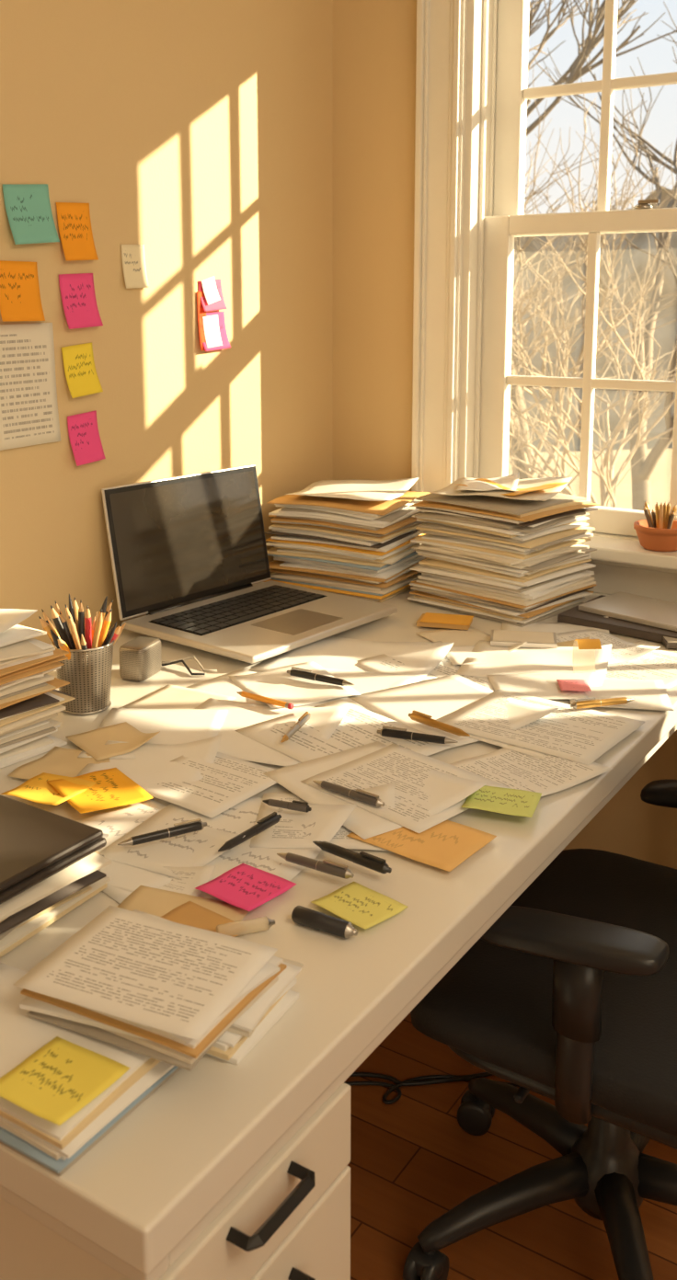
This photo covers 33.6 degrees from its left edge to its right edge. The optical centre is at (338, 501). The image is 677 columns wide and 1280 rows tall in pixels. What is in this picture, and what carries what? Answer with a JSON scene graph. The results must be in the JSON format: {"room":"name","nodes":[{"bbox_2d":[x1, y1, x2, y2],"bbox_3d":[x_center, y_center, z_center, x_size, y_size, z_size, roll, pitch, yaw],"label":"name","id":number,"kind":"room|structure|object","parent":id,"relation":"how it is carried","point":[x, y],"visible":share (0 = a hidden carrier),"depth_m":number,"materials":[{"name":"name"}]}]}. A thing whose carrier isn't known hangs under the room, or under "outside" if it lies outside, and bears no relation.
{"room":"home office","nodes":[
{"label":"home office","id":0,"kind":"room"},
{"bbox_2d":[38,616,55,645],"bbox_3d":[-0.348,0.203,1.445,0.068,0.118,0.010,-2,10,-12],"label":"pencil","id":1,"kind":"object","parent":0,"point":[47,624],"depth_m":1.43,"materials":[{"name":"beige wood"}]},
{"bbox_2d":[50,605,72,649],"bbox_3d":[-0.343,0.195,1.444,0.049,0.132,0.010,-5,11,-25],"label":"pencils","id":2,"kind":"object","parent":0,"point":[61,623],"depth_m":1.43,"materials":[{"name":"black"}]},
{"bbox_2d":[57,636,70,660],"bbox_3d":[-0.334,0.213,1.435,0.010,0.102,0.072,5,11,25],"label":"pencil","id":3,"kind":"object","parent":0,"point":[63,643],"depth_m":1.41,"materials":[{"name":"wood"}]},
{"bbox_2d":[59,611,74,649],"bbox_3d":[-0.343,0.202,1.458,0.043,0.114,0.010,5,11,26],"label":"pencil","id":4,"kind":"object","parent":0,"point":[69,640],"depth_m":1.46,"materials":[{"name":"black"}]},
{"bbox_2d":[68,594,76,649],"bbox_3d":[-0.341,0.192,1.460,0.007,0.133,0.060,-5,11,-25],"label":"pencil","id":5,"kind":"object","parent":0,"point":[72,607],"depth_m":1.47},
{"bbox_2d":[68,615,81,649],"bbox_3d":[-0.328,0.199,1.439,0.008,0.125,0.060,3,10,15],"label":"pencil","id":6,"kind":"object","parent":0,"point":[76,635],"depth_m":1.42,"materials":[{"name":"beige wood"}]},
{"bbox_2d":[84,605,91,649],"bbox_3d":[-0.322,0.193,1.447,0.008,0.136,0.058,-3,10,-14],"label":"pencil","id":7,"kind":"object","parent":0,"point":[87,617],"depth_m":1.42,"materials":[{"name":"red wood"}]},
{"bbox_2d":[91,609,102,648],"bbox_3d":[-0.316,0.196,1.441,0.008,0.131,0.057,-8,13,-40],"label":"pencil","id":8,"kind":"object","parent":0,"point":[97,629],"depth_m":1.43,"materials":[{"name":"beige wood"}]},
{"bbox_2d":[97,595,107,628],"bbox_3d":[-0.320,0.190,1.459,0.044,0.136,0.010,-2,10,-12],"label":"pencil","id":9,"kind":"object","parent":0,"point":[104,608],"depth_m":1.45,"materials":[{"name":"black wood"}]},
{"bbox_2d":[97,608,111,647],"bbox_3d":[-0.314,0.198,1.451,0.050,0.124,0.010,3,10,16],"label":"pencil","id":10,"kind":"object","parent":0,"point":[104,640],"depth_m":1.43,"materials":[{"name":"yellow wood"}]},
{"bbox_2d":[101,622,116,646],"bbox_3d":[-0.311,0.205,1.451,0.073,0.111,0.009,6,12,32],"label":"pencil","id":11,"kind":"object","parent":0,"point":[107,640],"depth_m":1.44,"materials":[{"name":"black wood"}]},
{"bbox_2d":[113,622,125,645],"bbox_3d":[-0.313,0.209,1.469,0.073,0.096,0.009,-4,11,-21],"label":"pencil","id":12,"kind":"object","parent":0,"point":[118,631],"depth_m":1.45,"materials":[{"name":"brown wood"}]},
{"bbox_2d":[0,0,332,644],"bbox_3d":[-1.028,-0.151,0.828,0.100,2.550,3.820,6,12,32],"label":"wall","id":13,"kind":"structure","parent":0,"point":[197,133],"depth_m":1.85,"materials":[{"name":"paint"}]},
{"bbox_2d":[0,260,45,321],"bbox_3d":[-0.452,-0.298,1.594,0.014,0.084,0.078,6,12,32],"label":"sticky note","id":14,"kind":"object","parent":13,"relation":"attached to","point":[19,287],"visible":1,"depth_m":1.60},
{"bbox_2d":[0,322,61,450],"bbox_3d":[-0.452,-0.168,1.625,0.005,0.178,0.121,6,12,32],"label":"sheet of paper","id":15,"kind":"object","parent":13,"relation":"attached to","point":[28,405],"visible":1,"depth_m":1.63,"materials":[{"name":"paper"}]},
{"bbox_2d":[2,183,59,244],"bbox_3d":[-0.437,-0.409,1.599,0.014,0.089,0.091,6,12,32],"label":"sticky note","id":16,"kind":"object","parent":13,"relation":"attached to","point":[28,206],"visible":1,"depth_m":1.60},
{"bbox_2d":[56,202,98,260],"bbox_3d":[-0.389,-0.403,1.674,0.013,0.087,0.070,6,12,32],"label":"sticky note","id":17,"kind":"object","parent":13,"relation":"attached to","point":[74,218],"visible":1,"depth_m":1.68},
{"bbox_2d":[58,273,102,329],"bbox_3d":[-0.388,-0.303,1.693,0.014,0.084,0.074,6,12,32],"label":"sticky note","id":18,"kind":"object","parent":13,"relation":"attached to","point":[77,291],"visible":1,"depth_m":1.69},
{"bbox_2d":[61,342,102,398],"bbox_3d":[-0.390,-0.200,1.708,0.014,0.081,0.070,6,12,32],"label":"sticky note","id":19,"kind":"object","parent":13,"relation":"attached to","point":[81,375],"visible":1,"depth_m":1.71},
{"bbox_2d":[67,410,105,466],"bbox_3d":[-0.388,-0.097,1.730,0.013,0.080,0.067,6,12,32],"label":"sticky note","id":20,"kind":"object","parent":13,"relation":"attached to","point":[83,429],"visible":1,"depth_m":1.73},
{"bbox_2d":[120,244,148,288],"bbox_3d":[-0.324,-0.374,1.789,0.006,0.070,0.055,6,12,32],"label":"sticky note","id":21,"kind":"object","parent":13,"relation":"attached to","point":[132,256],"visible":1,"depth_m":1.79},
{"bbox_2d":[196,291,205,350],"bbox_3d":[-0.234,-0.311,1.937,0.006,0.100,0.022,6,12,32],"label":"sticky note","id":22,"kind":"object","parent":13,"relation":"attached to","point":[200,312],"visible":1,"depth_m":1.93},
{"bbox_2d":[201,275,220,305],"bbox_3d":[-0.221,-0.365,1.944,0.006,0.050,0.045,6,12,32],"label":"paper slip","id":23,"kind":"object","parent":13,"relation":"attached to","point":[209,286],"visible":1,"depth_m":1.95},
{"bbox_2d":[197,279,227,311],"bbox_3d":[-0.218,-0.358,1.953,0.010,0.056,0.066,6,12,32],"label":"sticky note","id":24,"kind":"object","parent":13,"relation":"attached to","point":[220,304],"visible":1,"depth_m":1.96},
{"bbox_2d":[202,314,222,348],"bbox_3d":[-0.220,-0.297,1.958,0.006,0.058,0.046,6,12,32],"label":"paper slip","id":25,"kind":"object","parent":13,"relation":"attached to","point":[211,324],"visible":1,"depth_m":1.96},
{"bbox_2d":[202,311,230,351],"bbox_3d":[-0.217,-0.298,1.965,0.012,0.068,0.075,6,12,32],"label":"sticky note","id":26,"kind":"object","parent":13,"relation":"attached to","point":[221,314],"visible":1,"depth_m":1.98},
{"bbox_2d":[332,0,676,868],"bbox_3d":[1.388,-0.255,1.419,3.300,2.550,0.182,6,12,32],"label":"wall","id":27,"kind":"structure","parent":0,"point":[374,41],"depth_m":2.16,"materials":[{"name":"paint"}]},
{"bbox_2d":[457,0,676,540],"bbox_3d":[0.533,-0.471,1.978,0.645,1.120,0.122,6,12,32],"label":"window","id":28,"kind":"structure","parent":27,"relation":"attached to","point":[482,15],"depth_m":2.09,"materials":[{"name":"paint"}]},
{"bbox_2d":[633,501,676,551],"bbox_3d":[0.567,0.041,1.963,0.096,0.085,0.096,6,12,32],"label":"terracotta bowl","id":29,"kind":"object","parent":27,"relation":"on","point":[657,532],"visible":1,"depth_m":1.94,"materials":[{"name":"orange ceramic"}]},
{"bbox_2d":[343,1012,676,1279],"bbox_3d":[0.398,1.295,0.143,3.500,0.060,3.820,6,12,32],"label":"floor","id":30,"kind":"structure","parent":0,"point":[412,1161],"depth_m":1.64,"materials":[{"name":"brown wood"}]},
{"bbox_2d":[0,581,676,1279],"bbox_3d":[-0.071,0.638,1.538,0.885,0.750,1.463,6,12,32],"label":"writing desk","id":31,"kind":"object","parent":30,"relation":"on","point":[226,1171],"visible":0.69,"depth_m":0.82,"materials":[{"name":"paint"}]},
{"bbox_2d":[0,608,75,768],"bbox_3d":[-0.504,0.216,1.325,0.295,0.152,0.284,6,12,32],"label":"paper stack","id":32,"kind":"object","parent":31,"relation":"on","point":[29,698],"visible":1,"depth_m":1.31,"materials":[{"name":"paper"}]},
{"bbox_2d":[0,772,96,805],"bbox_3d":[-0.306,0.304,1.189,0.070,0.006,0.070,4,11,23],"label":"sticky note","id":33,"kind":"object","parent":31,"relation":"on","point":[36,789],"visible":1,"depth_m":1.19,"materials":[{"name":"yellow paper"}]},
{"bbox_2d":[0,833,111,957],"bbox_3d":[-0.389,0.332,0.974,0.324,0.046,0.300,6,12,32],"label":"paper stack","id":34,"kind":"object","parent":31,"relation":"on","point":[28,913],"visible":0.44,"depth_m":0.94,"materials":[{"name":"paper"}]},
{"bbox_2d":[0,794,106,904],"bbox_3d":[-0.413,0.297,0.973,0.342,0.016,0.247,6,12,32],"label":"notebook","id":35,"kind":"object","parent":34,"relation":"on","point":[36,844],"visible":1,"depth_m":0.96,"materials":[{"name":"leather"}]},
{"bbox_2d":[7,746,110,779],"bbox_3d":[-0.309,0.300,1.269,0.090,0.006,0.090,4,11,21],"label":"paper sheet","id":36,"kind":"object","parent":31,"relation":"on","point":[62,761],"visible":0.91,"depth_m":1.27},
{"bbox_2d":[38,594,125,715],"bbox_3d":[-0.329,0.196,1.456,0.105,0.146,0.103,-9,13,-40],"label":"pen cup","id":37,"kind":"object","parent":31,"relation":"on","point":[87,668],"visible":0.95,"depth_m":1.43,"materials":[{"name":"metal"}]},
{"bbox_2d":[0,962,180,1176],"bbox_3d":[-0.223,0.377,0.777,0.212,0.026,0.126,6,12,32],"label":"paper stack","id":38,"kind":"object","parent":31,"relation":"on","point":[55,1148],"visible":0.5,"depth_m":0.73,"materials":[{"name":"paper"}]},
{"bbox_2d":[0,1036,129,1125],"bbox_3d":[-0.179,0.368,0.716,0.064,0.004,0.064,6,12,30],"label":"sticky note","id":39,"kind":"object","parent":38,"relation":"on","point":[62,1077],"visible":1,"depth_m":0.71,"materials":[{"name":"paper"}]},
{"bbox_2d":[77,734,222,786],"bbox_3d":[-0.214,0.291,1.265,0.140,0.020,0.120,2,10,9],"label":"paper sheet","id":40,"kind":"object","parent":31,"relation":"on","point":[152,763],"visible":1,"depth_m":1.27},
{"bbox_2d":[46,767,153,813],"bbox_3d":[-0.254,0.306,1.191,0.080,0.006,0.095,-7,12,-34],"label":"sticky note","id":41,"kind":"object","parent":40,"relation":"on","point":[113,788],"visible":1,"depth_m":1.19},
{"bbox_2d":[77,708,228,758],"bbox_3d":[-0.221,0.281,1.365,0.150,0.002,0.160,1,10,3],"label":"paper sheet","id":42,"kind":"object","parent":31,"relation":"on","point":[176,726],"visible":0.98,"depth_m":1.40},
{"bbox_2d":[65,721,159,761],"bbox_3d":[-0.269,0.278,1.336,0.080,0.017,0.090,-7,12,-36],"label":"paper sheet","id":43,"kind":"object","parent":42,"relation":"on","point":[93,742],"visible":1,"depth_m":1.34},
{"bbox_2d":[74,798,244,903],"bbox_3d":[-0.198,0.326,1.091,0.140,0.017,0.170,-9,14,-42],"label":"paper sheet","id":44,"kind":"object","parent":31,"relation":"on","point":[116,822],"visible":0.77,"depth_m":1.09,"materials":[{"name":"paper"}]},
{"bbox_2d":[99,795,356,902],"bbox_3d":[-0.107,0.323,1.103,0.190,0.017,0.180,5,11,27],"label":"paper sheet","id":45,"kind":"object","parent":44,"relation":"on","point":[322,823],"visible":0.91,"depth_m":1.09,"materials":[{"name":"paper"}]},
{"bbox_2d":[117,818,206,845],"bbox_3d":[-0.170,0.321,1.086,0.090,0.012,0.009,-5,11,-28],"label":"ballpoint pen","id":46,"kind":"object","parent":45,"relation":"on","point":[194,825],"visible":1,"depth_m":1.08,"materials":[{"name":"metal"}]},
{"bbox_2d":[194,863,296,911],"bbox_3d":[-0.083,0.344,1.001,0.064,0.004,0.064,7,12,36],"label":"sticky note","id":47,"kind":"object","parent":45,"relation":"on","point":[245,886],"visible":1,"depth_m":1.00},
{"bbox_2d":[217,811,281,851],"bbox_3d":[-0.086,0.321,1.088,0.009,0.012,0.090,7,12,36],"label":"ballpoint pen","id":48,"kind":"object","parent":45,"relation":"on","point":[273,818],"visible":1,"depth_m":1.09,"materials":[{"name":"black plastic"}]},
{"bbox_2d":[262,799,311,812],"bbox_3d":[-0.053,0.310,1.149,0.054,0.010,0.008,4,11,21],"label":"ballpoint pen","id":49,"kind":"object","parent":45,"relation":"on","point":[297,805],"visible":1,"depth_m":1.14,"materials":[{"name":"black plastic"}]},
{"bbox_2d":[276,852,354,879],"bbox_3d":[-0.022,0.331,1.027,0.081,0.012,0.009,6,12,30],"label":"ballpoint pen","id":50,"kind":"object","parent":45,"relation":"on","point":[325,866],"visible":1,"depth_m":1.02,"materials":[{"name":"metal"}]},
{"bbox_2d":[110,865,215,896],"bbox_3d":[-0.181,0.338,1.028,0.130,0.017,0.050,5,11,27],"label":"paper sheet","id":51,"kind":"object","parent":31,"relation":"on","point":[193,877],"visible":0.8,"depth_m":1.02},
{"bbox_2d":[118,636,217,681],"bbox_3d":[-0.245,0.220,1.595,0.134,0.049,0.065,-3,10,-17],"label":"speaker","id":52,"kind":"object","parent":31,"relation":"on","point":[141,657],"visible":1,"depth_m":1.56},
{"bbox_2d":[122,684,235,708],"bbox_3d":[-0.208,0.264,1.475,0.110,0.001,0.100,5,11,28],"label":"paper sheet","id":53,"kind":"object","parent":31,"relation":"on","point":[169,696],"visible":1,"depth_m":1.49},
{"bbox_2d":[116,885,248,921],"bbox_3d":[-0.140,0.356,0.961,0.110,0.002,0.070,4,11,21],"label":"manila envelope","id":54,"kind":"object","parent":31,"relation":"on","point":[151,900],"visible":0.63,"depth_m":0.98,"materials":[{"name":"beige paper"}]},
{"bbox_2d":[160,901,237,937],"bbox_3d":[-0.119,0.357,0.942,0.070,0.002,0.050,8,13,38],"label":"manila envelope","id":55,"kind":"object","parent":54,"relation":"on","point":[189,913],"visible":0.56,"depth_m":0.95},
{"bbox_2d":[140,751,276,818],"bbox_3d":[-0.144,0.305,1.228,0.135,0.002,0.130,7,12,35],"label":"paper sheet","id":56,"kind":"object","parent":31,"relation":"on","point":[226,782],"visible":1,"depth_m":1.21,"materials":[{"name":"paper"}]},
{"bbox_2d":[216,916,274,937],"bbox_3d":[-0.077,0.356,0.938,0.049,0.012,0.012,-4,11,-19],"label":"marker pen","id":57,"kind":"object","parent":31,"relation":"on","point":[240,928],"visible":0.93,"depth_m":0.93,"materials":[{"name":"plastic"}]},
{"bbox_2d":[101,464,397,663],"bbox_3d":[-0.138,0.085,1.817,0.324,0.226,0.352,8,13,38],"label":"laptop","id":58,"kind":"object","parent":31,"relation":"on","point":[188,552],"visible":0.99,"depth_m":1.85,"materials":[{"name":"metal"}]},
{"bbox_2d":[184,666,314,708],"bbox_3d":[-0.112,0.262,1.495,0.200,0.001,0.170,9,13,40],"label":"paper sheet","id":59,"kind":"object","parent":31,"relation":"on","point":[223,685],"visible":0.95,"depth_m":1.54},
{"bbox_2d":[205,955,303,1064],"bbox_3d":[-0.108,0.363,0.845,0.140,0.029,0.108,4,11,24],"label":"paper stack","id":60,"kind":"object","parent":31,"relation":"on","point":[253,1024],"visible":0.21,"depth_m":0.80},
{"bbox_2d":[13,905,286,1071],"bbox_3d":[-0.131,0.342,0.809,0.158,0.025,0.130,4,11,24],"label":"paper stack","id":61,"kind":"object","parent":60,"relation":"on","point":[154,987],"visible":1,"depth_m":0.78,"materials":[{"name":"paper"}]},
{"bbox_2d":[194,697,351,766],"bbox_3d":[-0.107,0.273,1.373,0.200,0.017,0.170,4,11,21],"label":"paper sheet","id":62,"kind":"object","parent":31,"relation":"on","point":[239,714],"visible":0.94,"depth_m":1.39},
{"bbox_2d":[237,691,293,709],"bbox_3d":[-0.097,0.257,1.456,0.093,0.008,0.008,7,12,35],"label":"pencil","id":63,"kind":"object","parent":62,"relation":"on","point":[288,705],"visible":1,"depth_m":1.45,"materials":[{"name":"orange wood"}]},
{"bbox_2d":[249,782,394,850],"bbox_3d":[-0.013,0.316,1.137,0.140,0.017,0.120,1,10,3],"label":"paper sheet","id":64,"kind":"object","parent":31,"relation":"on","point":[282,834],"visible":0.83,"depth_m":1.11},
{"bbox_2d":[291,905,357,938],"bbox_3d":[-0.011,0.354,0.942,0.060,0.014,0.014,6,12,30],"label":"marker pen","id":65,"kind":"object","parent":31,"relation":"on","point":[301,915],"visible":1,"depth_m":0.94,"materials":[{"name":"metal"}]},
{"bbox_2d":[235,698,457,762],"bbox_3d":[0.007,0.284,1.349,0.170,0.002,0.210,-9,13,-40],"label":"paper sheet","id":66,"kind":"object","parent":31,"relation":"on","point":[360,725],"visible":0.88,"depth_m":1.35,"materials":[{"name":"paper"}]},
{"bbox_2d":[262,741,486,839],"bbox_3d":[0.036,0.299,1.211,0.160,0.018,0.190,-7,12,-34],"label":"paper sheet","id":67,"kind":"object","parent":66,"relation":"on","point":[445,790],"visible":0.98,"depth_m":1.20,"materials":[{"name":"paper"}]},
{"bbox_2d":[300,743,510,833],"bbox_3d":[0.072,0.306,1.212,0.170,0.002,0.150,10,14,44],"label":"paper sheet","id":68,"kind":"object","parent":67,"relation":"on","point":[404,767],"visible":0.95,"depth_m":1.22,"materials":[{"name":"paper"}]},
{"bbox_2d":[312,780,384,807],"bbox_3d":[0.009,0.305,1.178,0.093,0.012,0.009,8,13,37],"label":"ballpoint pen","id":69,"kind":"object","parent":68,"relation":"on","point":[372,799],"visible":1,"depth_m":1.17,"materials":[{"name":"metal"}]},
{"bbox_2d":[377,725,457,743],"bbox_3d":[0.093,0.278,1.330,0.099,0.012,0.010,4,11,19],"label":"ballpoint pen","id":70,"kind":"object","parent":66,"relation":"on","point":[390,732],"visible":1,"depth_m":1.33,"materials":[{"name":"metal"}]},
{"bbox_2d":[263,477,430,602],"bbox_3d":[0.027,0.059,2.115,0.274,0.187,0.283,6,12,32],"label":"paper stack","id":71,"kind":"object","parent":31,"relation":"on","point":[352,537],"visible":0.93,"depth_m":2.02,"materials":[{"name":"paper"}]},
{"bbox_2d":[248,636,454,687],"bbox_3d":[0.022,0.228,1.643,0.240,0.020,0.200,5,11,25],"label":"paper sheet","id":72,"kind":"object","parent":31,"relation":"on","point":[419,658],"visible":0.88,"depth_m":1.67,"materials":[{"name":"paper"}]},
{"bbox_2d":[312,840,391,873],"bbox_3d":[0.011,0.329,1.043,0.090,0.013,0.010,8,13,37],"label":"ballpoint pen","id":73,"kind":"object","parent":31,"relation":"on","point":[366,860],"visible":1,"depth_m":1.03,"materials":[{"name":"black plastic"}]},
{"bbox_2d":[310,880,408,929],"bbox_3d":[0.018,0.351,0.978,0.064,0.004,0.056,9,14,42],"label":"sticky note","id":74,"kind":"object","parent":31,"relation":"on","point":[365,908],"visible":1,"depth_m":0.98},
{"bbox_2d":[304,667,434,710],"bbox_3d":[0.027,0.256,1.524,0.200,0.002,0.150,3,10,15],"label":"paper sheet","id":75,"kind":"object","parent":31,"relation":"on","point":[363,681],"visible":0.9,"depth_m":1.56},
{"bbox_2d":[228,661,360,708],"bbox_3d":[-0.062,0.252,1.534,0.130,0.008,0.150,-5,11,-27],"label":"paper sheet","id":76,"kind":"object","parent":75,"relation":"on","point":[276,683],"visible":0.86,"depth_m":1.53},
{"bbox_2d":[286,666,354,685],"bbox_3d":[-0.025,0.241,1.538,0.108,0.013,0.010,6,12,31],"label":"ballpoint pen","id":77,"kind":"object","parent":76,"relation":"on","point":[298,672],"visible":1,"depth_m":1.54,"materials":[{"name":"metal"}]},
{"bbox_2d":[346,820,496,871],"bbox_3d":[0.082,0.329,1.101,0.118,0.002,0.088,7,12,36],"label":"sticky note","id":78,"kind":"object","parent":31,"relation":"on","point":[445,845],"visible":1,"depth_m":1.09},
{"bbox_2d":[354,640,494,691],"bbox_3d":[0.153,0.242,1.608,0.180,0.002,0.220,-7,12,-36],"label":"paper sheet","id":79,"kind":"object","parent":31,"relation":"on","point":[382,663],"visible":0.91,"depth_m":1.62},
{"bbox_2d":[445,645,487,664],"bbox_3d":[0.219,0.228,1.671,0.120,0.002,0.090,-1,10,-7],"label":"paper sheet","id":80,"kind":"object","parent":79,"relation":"on","point":[456,655],"visible":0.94,"depth_m":1.67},
{"bbox_2d":[416,612,473,629],"bbox_3d":[0.174,0.196,1.832,0.086,0.010,0.054,3,10,15],"label":"sticky note pad","id":81,"kind":"object","parent":31,"relation":"on","point":[428,619],"visible":1,"depth_m":1.82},
{"bbox_2d":[348,674,558,748],"bbox_3d":[0.144,0.260,1.447,0.180,0.017,0.210,-6,12,-30],"label":"paper sheet","id":82,"kind":"object","parent":31,"relation":"on","point":[437,698],"visible":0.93,"depth_m":1.47,"materials":[{"name":"paper"}]},
{"bbox_2d":[408,709,469,736],"bbox_3d":[0.122,0.272,1.366,0.010,0.012,0.096,-10,14,-44],"label":"ballpoint pen","id":83,"kind":"object","parent":82,"relation":"on","point":[420,717],"visible":1,"depth_m":1.37,"materials":[{"name":"orange plastic"}]},
{"bbox_2d":[415,626,527,651],"bbox_3d":[0.204,0.211,1.738,0.100,0.018,0.160,-5,11,-27],"label":"paper sheet","id":84,"kind":"object","parent":31,"relation":"on","point":[471,636],"visible":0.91,"depth_m":1.77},
{"bbox_2d":[461,785,541,817],"bbox_3d":[0.171,0.311,1.168,0.072,0.004,0.066,3,11,19],"label":"sticky note","id":85,"kind":"object","parent":31,"relation":"on","point":[514,802],"visible":0.95,"depth_m":1.17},
{"bbox_2d":[407,472,600,627],"bbox_3d":[0.286,0.069,1.955,0.268,0.224,0.238,9,14,43],"label":"paper stack","id":86,"kind":"object","parent":31,"relation":"on","point":[506,549],"visible":1,"depth_m":1.88,"materials":[{"name":"paper"}]},
{"bbox_2d":[450,744,612,796],"bbox_3d":[0.207,0.301,1.255,0.160,0.004,0.120,-7,12,-36],"label":"paper sheet","id":87,"kind":"object","parent":31,"relation":"on","point":[514,770],"visible":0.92,"depth_m":1.25,"materials":[{"name":"paper"}]},
{"bbox_2d":[456,640,611,686],"bbox_3d":[0.286,0.229,1.627,0.200,0.019,0.160,3,11,19],"label":"paper sheet","id":88,"kind":"object","parent":31,"relation":"on","point":[553,664],"visible":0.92,"depth_m":1.62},
{"bbox_2d":[490,629,557,648],"bbox_3d":[0.285,0.212,1.728,0.100,0.008,0.064,2,10,9],"label":"sticky note","id":89,"kind":"object","parent":88,"relation":"on","point":[497,637],"visible":0.99,"depth_m":1.72,"materials":[{"name":"paper"}]},
{"bbox_2d":[556,679,591,691],"bbox_3d":[0.319,0.250,1.524,0.040,0.002,0.045,1,10,3],"label":"sticky note","id":90,"kind":"object","parent":88,"relation":"on","point":[577,685],"visible":1,"depth_m":1.52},
{"bbox_2d":[571,639,601,673],"bbox_3d":[0.348,0.218,1.574,0.032,0.052,0.035,0,10,-2],"label":"sticky note","id":91,"kind":"object","parent":88,"relation":"on","point":[583,653],"visible":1,"depth_m":1.59,"materials":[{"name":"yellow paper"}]},
{"bbox_2d":[487,674,588,698],"bbox_3d":[0.271,0.253,1.532,0.120,0.001,0.100,0,10,-2],"label":"paper sheet","id":92,"kind":"object","parent":31,"relation":"on","point":[535,685],"visible":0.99,"depth_m":1.53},
{"bbox_2d":[435,696,639,759],"bbox_3d":[0.240,0.278,1.387,0.205,0.002,0.165,9,13,40],"label":"paper sheet","id":93,"kind":"object","parent":31,"relation":"on","point":[536,754],"visible":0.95,"depth_m":1.33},
{"bbox_2d":[439,688,644,765],"bbox_3d":[0.250,0.276,1.392,0.205,0.002,0.165,7,12,36],"label":"paper sheet","id":94,"kind":"object","parent":93,"relation":"on","point":[580,736],"visible":0.94,"depth_m":1.38,"materials":[{"name":"paper"}]},
{"bbox_2d":[570,697,634,708],"bbox_3d":[0.340,0.258,1.444,0.091,0.013,0.010,-3,10,-15],"label":"ballpoint pen","id":95,"kind":"object","parent":94,"relation":"on","point":[591,702],"visible":1,"depth_m":1.44,"materials":[{"name":"metal"}]},
{"bbox_2d":[501,616,608,633],"bbox_3d":[0.345,0.203,1.789,0.170,0.018,0.120,2,10,11],"label":"paper sheet","id":96,"kind":"object","parent":31,"relation":"on","point":[554,627],"visible":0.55,"depth_m":1.82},
{"bbox_2d":[555,628,660,664],"bbox_3d":[0.390,0.215,1.713,0.120,0.017,0.160,-4,11,-22],"label":"paper sheet","id":97,"kind":"object","parent":31,"relation":"on","point":[622,651],"visible":0.61,"depth_m":1.72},
{"bbox_2d":[557,594,676,642],"bbox_3d":[0.491,0.194,1.845,0.207,0.014,0.160,8,13,38],"label":"notebook","id":98,"kind":"object","parent":31,"relation":"on","point":[574,616],"visible":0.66,"depth_m":1.80,"materials":[{"name":"black paper"}]},
{"bbox_2d":[578,591,676,631],"bbox_3d":[0.508,0.180,1.849,0.128,0.008,0.180,-10,14,-44],"label":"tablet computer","id":99,"kind":"object","parent":98,"relation":"on","point":[642,610],"visible":1,"depth_m":1.84,"materials":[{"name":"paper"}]},
{"bbox_2d":[569,677,673,710],"bbox_3d":[0.376,0.258,1.512,0.130,0.001,0.120,2,10,9],"label":"paper sheet","id":100,"kind":"object","parent":31,"relation":"on","point":[647,694],"visible":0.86,"depth_m":1.51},
{"bbox_2d":[604,642,676,690],"bbox_3d":[0.433,0.240,1.616,0.150,0.001,0.200,10,14,44],"label":"paper sheet","id":101,"kind":"object","parent":31,"relation":"on","point":[656,665],"visible":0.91,"depth_m":1.61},
{"bbox_2d":[343,1072,519,1104],"bbox_3d":[0.171,0.959,1.853,0.371,0.007,0.081,-1,10,-7],"label":"power cable","id":102,"kind":"object","parent":30,"relation":"on","point":[440,1079],"visible":0.67,"depth_m":1.85,"materials":[{"name":"black plastic"}]},
{"bbox_2d":[402,778,676,1279],"bbox_3d":[0.416,0.506,1.387,0.618,1.060,0.651,3,11,19],"label":"office chair","id":103,"kind":"object","parent":30,"relation":"on","point":[568,998],"visible":0.94,"depth_m":1.30,"materials":[{"name":"plastic"}]},
{"label":"outside","id":104,"kind":"structure","parent":0,"visible":0},
{"bbox_2d":[507,423,672,511],"bbox_3d":[21.856,-4.162,35.810,120.000,0.100,79.700,6,12,32],"label":"ground","id":105,"kind":"structure","parent":104,"point":[660,477],"depth_m":14.28,"materials":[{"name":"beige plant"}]},
{"bbox_2d":[509,66,547,479],"bbox_3d":[0.067,-2.723,9.639,2.607,6.196,3.678,6,12,32],"label":"bare tree","id":106,"kind":"object","parent":105,"relation":"on","point":[522,475],"visible":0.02,"depth_m":10.58,"materials":[{"name":"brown plant"}]},
{"bbox_2d":[507,197,676,507],"bbox_3d":[1.499,-0.398,6.755,2.483,2.593,1.984,-6,12,-30],"label":"bare shrub","id":107,"kind":"object","parent":105,"relation":"on","point":[606,497],"visible":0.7,"depth_m":6.45,"materials":[{"name":"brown plant"}]},
{"bbox_2d":[508,63,676,478],"bbox_3d":[1.569,-1.750,10.236,3.550,4.055,4.667,-8,13,-38],"label":"tree","id":108,"kind":"object","parent":105,"relation":"on","point":[578,263],"visible":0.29,"depth_m":9.11,"materials":[{"name":"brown plant"}]},
{"bbox_2d":[508,178,676,478],"bbox_3d":[0.627,-0.880,7.660,2.504,3.220,2.573,-5,11,-28],"label":"bare shrub","id":109,"kind":"object","parent":105,"relation":"on","point":[531,391],"visible":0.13,"depth_m":7.54,"materials":[{"name":"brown plant"}]},
{"bbox_2d":[511,185,676,433],"bbox_3d":[-0.594,-3.933,22.655,24.500,4.419,2.855,6,12,32],"label":"treeline","id":110,"kind":"object","parent":105,"relation":"on","point":[665,336],"visible":0.06,"depth_m":19.38,"materials":[{"name":"plant"}]},
{"bbox_2d":[525,0,676,136],"bbox_3d":[0.937,-4.315,13.687,5.178,7.914,5.027,-5,11,-26],"label":"bare tree","id":111,"kind":"object","parent":105,"relation":"on","point":[590,42],"visible":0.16,"depth_m":12.90,"materials":[{"name":"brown plant"}]},
{"bbox_2d":[533,1,676,511],"bbox_3d":[3.355,-2.227,9.440,2.949,5.258,5.095,0,10,-2],"label":"bare tree","id":112,"kind":"object","parent":105,"relation":"on","point":[641,472],"visible":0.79,"depth_m":9.11,"materials":[{"name":"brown plant"}]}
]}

